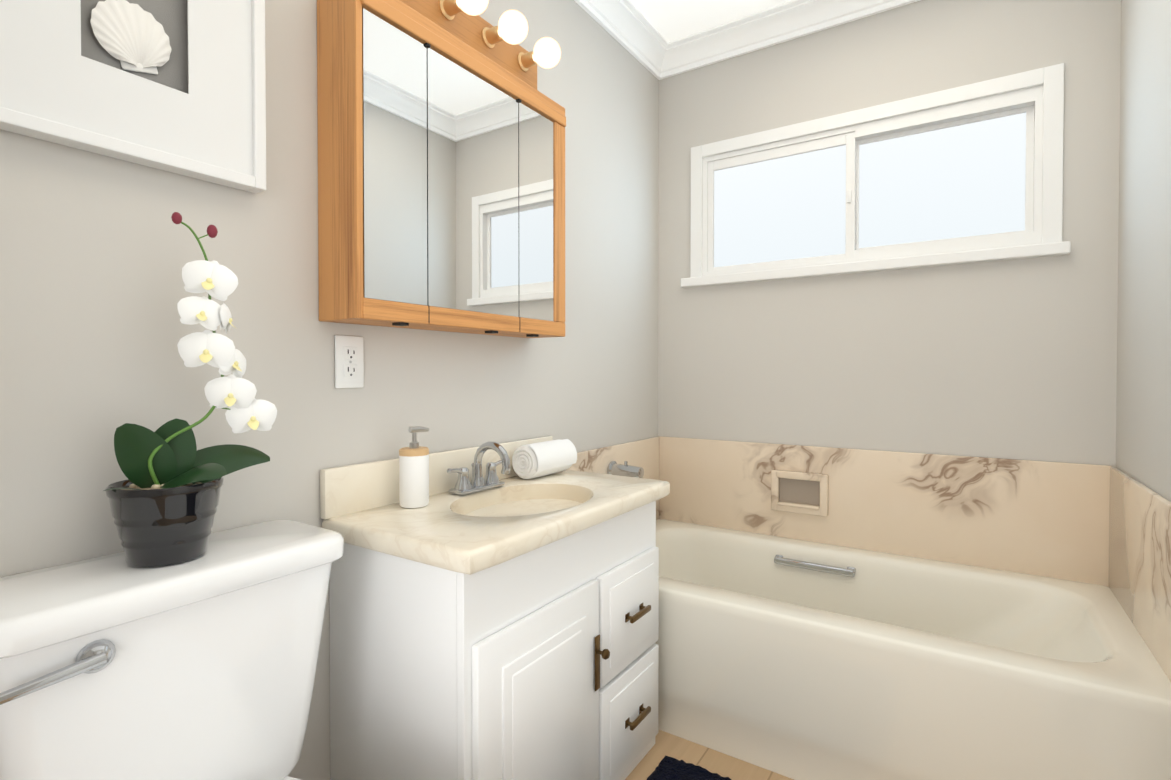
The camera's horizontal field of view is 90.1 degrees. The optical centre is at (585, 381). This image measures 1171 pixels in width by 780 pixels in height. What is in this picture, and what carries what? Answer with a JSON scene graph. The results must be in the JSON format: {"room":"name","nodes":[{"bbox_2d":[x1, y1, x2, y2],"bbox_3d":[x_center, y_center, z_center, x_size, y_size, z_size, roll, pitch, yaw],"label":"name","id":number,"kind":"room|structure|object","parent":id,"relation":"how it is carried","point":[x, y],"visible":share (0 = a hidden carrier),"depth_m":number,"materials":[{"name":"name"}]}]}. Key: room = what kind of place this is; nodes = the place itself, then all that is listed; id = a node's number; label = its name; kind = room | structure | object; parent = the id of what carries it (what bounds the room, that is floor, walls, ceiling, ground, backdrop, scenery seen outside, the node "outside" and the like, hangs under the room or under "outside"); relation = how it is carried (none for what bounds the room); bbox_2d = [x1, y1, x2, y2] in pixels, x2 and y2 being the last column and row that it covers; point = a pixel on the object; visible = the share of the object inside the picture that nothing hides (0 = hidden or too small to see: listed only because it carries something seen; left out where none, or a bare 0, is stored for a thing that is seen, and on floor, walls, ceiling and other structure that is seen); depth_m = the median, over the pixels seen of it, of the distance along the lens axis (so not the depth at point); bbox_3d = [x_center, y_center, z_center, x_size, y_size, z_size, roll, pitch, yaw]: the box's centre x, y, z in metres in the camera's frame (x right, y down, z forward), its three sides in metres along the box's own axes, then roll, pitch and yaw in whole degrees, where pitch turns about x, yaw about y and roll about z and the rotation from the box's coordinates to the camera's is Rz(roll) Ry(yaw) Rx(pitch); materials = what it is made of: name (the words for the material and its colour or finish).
{"room":"bathroom","nodes":[
{"label":"bathroom","id":0,"kind":"room"},
{"bbox_2d":[0,0,658,779],"bbox_3d":[-0.497,-0.180,1.455,0.120,2.460,3.040,1,1,33],"label":"wall","id":1,"kind":"structure","parent":0,"point":[98,252],"depth_m":1.18,"materials":[{"name":"paint"}]},
{"bbox_2d":[0,0,265,192],"bbox_3d":[-0.736,-0.631,0.938,0.038,0.544,0.423,1,1,33],"label":"picture frame","id":2,"kind":"object","parent":1,"relation":"attached to","point":[176,86],"visible":1,"depth_m":0.96,"materials":[{"name":"white wood"}]},
{"bbox_2d":[335,335,363,387],"bbox_3d":[-0.522,-0.043,1.297,0.009,0.116,0.070,1,1,33],"label":"electrical outlet plate","id":3,"kind":"object","parent":1,"relation":"attached to","point":[349,368],"visible":1,"depth_m":1.29,"materials":[{"name":"white plastic"}]},
{"bbox_2d":[317,0,565,337],"bbox_3d":[-0.310,-0.469,1.493,0.142,0.690,0.715,1,1,33],"label":"medicine cabinet mirror","id":4,"kind":"object","parent":1,"relation":"attached to","point":[441,178],"visible":1,"depth_m":1.32,"materials":[{"name":"brown wood"}]},
{"bbox_2d":[400,0,560,89],"bbox_3d":[-0.296,-0.906,1.490,0.162,0.179,0.695,1,1,33],"label":"vanity light","id":5,"kind":"object","parent":1,"relation":"attached to","point":[463,21],"visible":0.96,"depth_m":1.58,"materials":[{"name":"brown wood"}]},
{"bbox_2d":[607,461,643,477],"bbox_3d":[0.156,0.338,2.194,0.130,0.076,0.072,1,1,33],"label":"tub spout","id":6,"kind":"object","parent":1,"relation":"attached to","point":[615,468],"visible":0.79,"depth_m":2.18,"materials":[{"name":"silver metal"}]},
{"bbox_2d":[574,0,677,79],"bbox_3d":[-0.411,-1.360,1.383,0.086,0.098,2.800,1,1,33],"label":"crown molding","id":7,"kind":"structure","parent":1,"relation":"attached to","point":[628,26],"depth_m":2.30,"materials":[{"name":"white wood"}]},
{"bbox_2d":[625,729,793,779],"bbox_3d":[0.190,1.096,1.020,1.624,0.080,2.900,1,1,33],"label":"floor","id":8,"kind":"structure","parent":0,"point":[696,754],"depth_m":1.61,"materials":[{"name":"beige tile"}]},
{"bbox_2d":[0,520,343,779],"bbox_3d":[-0.436,0.669,0.786,0.726,0.780,0.486,1,1,33],"label":"toilet","id":9,"kind":"object","parent":8,"relation":"on","point":[115,666],"visible":1,"depth_m":0.85,"materials":[{"name":"white ceramic"}]},
{"bbox_2d":[103,212,276,566],"bbox_3d":[-0.626,0.005,0.935,0.172,0.541,0.237,1,1,33],"label":"orchid pot","id":10,"kind":"object","parent":9,"relation":"on","point":[164,498],"visible":1,"depth_m":0.91,"materials":[{"name":"black"}]},
{"bbox_2d":[320,436,669,779],"bbox_3d":[-0.153,0.617,1.460,0.457,0.866,0.808,1,1,33],"label":"bathroom vanity","id":11,"kind":"object","parent":8,"relation":"on","point":[508,629],"visible":0.96,"depth_m":1.22,"materials":[{"name":"white wood"}]},
{"bbox_2d":[399,426,428,507],"bbox_3d":[-0.397,0.196,1.357,0.067,0.183,0.070,1,1,33],"label":"soap dispenser","id":12,"kind":"object","parent":11,"relation":"on","point":[414,474],"visible":1,"depth_m":1.33,"materials":[{"name":"white ceramic"}]},
{"bbox_2d":[447,441,510,494],"bbox_3d":[-0.250,0.221,1.519,0.136,0.129,0.233,1,1,33],"label":"faucet","id":13,"kind":"object","parent":11,"relation":"on","point":[464,485],"visible":0.98,"depth_m":1.51,"materials":[{"name":"silver metal"}]},
{"bbox_2d":[512,439,576,478],"bbox_3d":[-0.124,0.232,1.759,0.104,0.102,0.205,1,1,33],"label":"roll","id":14,"kind":"object","parent":11,"relation":"on","point":[536,460],"visible":1,"depth_m":1.69,"materials":[{"name":"white fabric"}]},
{"bbox_2d":[647,755,730,779],"bbox_3d":[0.227,1.040,1.156,0.529,0.027,0.792,1,1,33],"label":"bath mat","id":15,"kind":"object","parent":8,"relation":"on","point":[669,768],"visible":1,"depth_m":1.54,"materials":[{"name":"fabric"}]},
{"bbox_2d":[656,519,1170,779],"bbox_3d":[0.745,0.830,1.860,1.520,0.430,0.778,1,1,33],"label":"bathtub","id":16,"kind":"object","parent":8,"relation":"on","point":[795,659],"visible":0.81,"depth_m":1.53,"materials":[{"name":"beige ceramic"}]},
{"bbox_2d":[630,0,790,41],"bbox_3d":[0.190,-1.454,0.986,1.764,0.100,3.040,1,1,33],"label":"ceiling","id":17,"kind":"structure","parent":0,"point":[670,20],"depth_m":2.25,"materials":[{"name":"white paint"}]},
{"bbox_2d":[658,0,1120,465],"bbox_3d":[0.993,-0.190,2.223,1.524,2.460,0.120,1,1,33],"label":"wall","id":18,"kind":"structure","parent":0,"point":[1011,359],"depth_m":2.05,"materials":[{"name":"paint"}]},
{"bbox_2d":[670,0,919,73],"bbox_3d":[0.926,-1.370,2.128,1.320,0.098,0.086,1,1,33],"label":"crown molding","id":19,"kind":"structure","parent":18,"relation":"attached to","point":[792,19],"depth_m":2.27,"materials":[{"name":"white wood"}]},
{"bbox_2d":[567,436,1170,681],"bbox_3d":[0.735,0.444,1.840,1.522,0.382,0.814,1,1,33],"label":"tile backsplash","id":20,"kind":"structure","parent":18,"relation":"attached to","point":[1109,526],"depth_m":2.00,"materials":[{"name":"stone"}]},
{"bbox_2d":[681,63,1070,287],"bbox_3d":[0.976,-0.694,2.186,1.290,0.592,0.119,1,1,33],"label":"window","id":21,"kind":"structure","parent":18,"relation":"in","point":[972,180],"depth_m":2.10,"materials":[{"name":"white"}]},
{"bbox_2d":[1116,0,1170,501],"bbox_3d":[0.877,-0.168,0.551,0.120,2.460,3.040,1,1,33],"label":"wall","id":22,"kind":"structure","parent":0,"point":[1143,426],"depth_m":1.48,"materials":[{"name":"paint"}]}
]}

